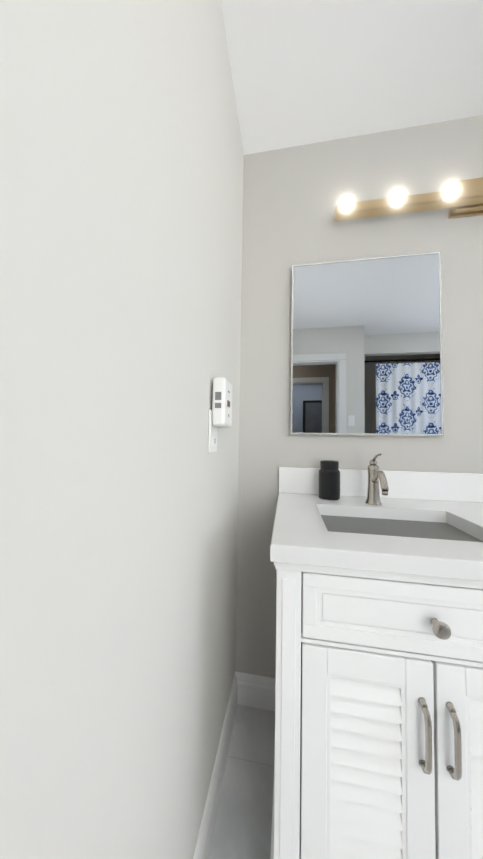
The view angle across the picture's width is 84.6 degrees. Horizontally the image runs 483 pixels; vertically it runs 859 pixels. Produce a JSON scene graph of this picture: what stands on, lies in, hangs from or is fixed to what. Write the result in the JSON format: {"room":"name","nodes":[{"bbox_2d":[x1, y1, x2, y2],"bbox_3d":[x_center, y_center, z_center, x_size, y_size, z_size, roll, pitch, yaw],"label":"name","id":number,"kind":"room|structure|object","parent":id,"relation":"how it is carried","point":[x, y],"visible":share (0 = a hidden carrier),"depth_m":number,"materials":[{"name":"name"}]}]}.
{"room":"bathroom","nodes":[
{"label":"bathroom","id":0,"kind":"room"},
{"bbox_2d":[0,0,243,858],"bbox_3d":[-0.230,-0.100,0.189,0.100,2.430,2.030,1,-2,10],"label":"wall","id":1,"kind":"structure","parent":0,"point":[121,184],"depth_m":0.33,"materials":[{"name":"paint"}]},
{"bbox_2d":[208,409,217,452],"bbox_3d":[-0.079,0.006,0.751,0.008,0.117,0.076,1,-2,10],"label":"outlet","id":2,"kind":"object","parent":1,"relation":"attached to","point":[213,428],"depth_m":0.72,"materials":[{"name":"white plastic"}]},
{"bbox_2d":[193,674,237,858],"bbox_3d":[-0.192,1.054,0.137,0.014,0.120,1.996,1,-2,10],"label":"baseboard","id":3,"kind":"structure","parent":1,"relation":"attached to","point":[203,844],"depth_m":0.80,"materials":[{"name":"white wood"}]},
{"bbox_2d":[208,377,231,452],"bbox_3d":[-0.057,-0.038,0.765,0.045,0.207,0.108,1,-2,10],"label":"detector","id":4,"kind":"object","parent":1,"relation":"attached to","point":[220,413],"visible":1,"depth_m":0.72,"materials":[{"name":"white plastic"}]},
{"bbox_2d":[208,704,274,858],"bbox_3d":[0.236,1.095,-1.272,3.855,0.060,4.850,1,-2,10],"label":"floor","id":5,"kind":"structure","parent":0,"point":[243,826],"depth_m":0.84,"materials":[{"name":"tile"}]},
{"bbox_2d":[270,501,482,858],"bbox_3d":[0.840,0.726,0.696,1.496,0.855,0.597,1,-2,10],"label":"bathroom vanity","id":6,"kind":"object","parent":5,"relation":"on","point":[378,754],"depth_m":0.53,"materials":[{"name":"paint"}]},
{"bbox_2d":[270,494,482,573],"bbox_3d":[0.848,0.281,0.720,1.498,0.037,0.584,1,-2,10],"label":"countertop","id":7,"kind":"structure","parent":6,"relation":"on","point":[300,528],"depth_m":0.61,"materials":[{"name":"white stone"}]},
{"bbox_2d":[319,460,339,499],"bbox_3d":[0.339,0.192,1.024,0.079,0.145,0.079,1,-2,10],"label":"jar","id":8,"kind":"object","parent":7,"relation":"on","point":[329,480],"visible":1,"depth_m":0.99,"materials":[{"name":"black plastic"}]},
{"bbox_2d":[362,454,389,505],"bbox_3d":[0.463,0.171,0.900,0.054,0.181,0.152,1,-2,10],"label":"faucet","id":9,"kind":"object","parent":7,"relation":"on","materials":[{"name":"silver metal"}]},
{"bbox_2d":[322,510,481,537],"bbox_3d":[0.435,0.363,0.748,0.442,0.163,0.317,1,-2,10],"label":"sink","id":10,"kind":"object","parent":7,"relation":"in","point":[384,523],"depth_m":0.83,"materials":[{"name":"white ceramic"}]},
{"bbox_2d":[221,0,482,154],"bbox_3d":[0.277,-1.392,-1.173,3.855,0.060,4.850,1,-2,10],"label":"ceiling","id":11,"kind":"structure","parent":0,"point":[304,72],"depth_m":0.93,"materials":[{"name":"paint"}]},
{"bbox_2d":[235,115,482,677],"bbox_3d":[1.229,-0.043,1.019,2.695,2.430,0.100,1,-2,10],"label":"wall","id":12,"kind":"structure","parent":0,"point":[293,197],"depth_m":1.13,"materials":[{"name":"paint"}]},
{"bbox_2d":[235,671,274,710],"bbox_3d":[1.200,1.108,0.917,2.495,0.120,0.014,1,-2,10],"label":"baseboard","id":13,"kind":"structure","parent":12,"relation":"attached to","point":[255,691],"depth_m":1.11,"materials":[{"name":"white wood"}]},
{"bbox_2d":[290,251,443,435],"bbox_3d":[0.498,-0.341,1.092,0.577,0.728,0.026,1,-2,10],"label":"mirror","id":14,"kind":"object","parent":12,"relation":"attached to","point":[366,348],"visible":0.94,"depth_m":1.08,"materials":[{"name":"white mirror"}]},
{"bbox_2d":[279,467,482,501],"bbox_3d":[0.897,0.220,1.001,1.498,0.108,0.020,1,-2,10],"label":"backsplash","id":15,"kind":"structure","parent":12,"relation":"attached to","point":[440,486],"depth_m":1.03,"materials":[{"name":"white stone"}]},
{"bbox_2d":[334,177,482,220],"bbox_3d":[0.866,-0.915,0.999,0.980,0.142,0.134,1,-2,10],"label":"vanity light","id":16,"kind":"object","parent":12,"relation":"attached to","point":[460,198],"visible":1,"depth_m":1.03,"materials":[{"name":"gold metal"}]}
]}

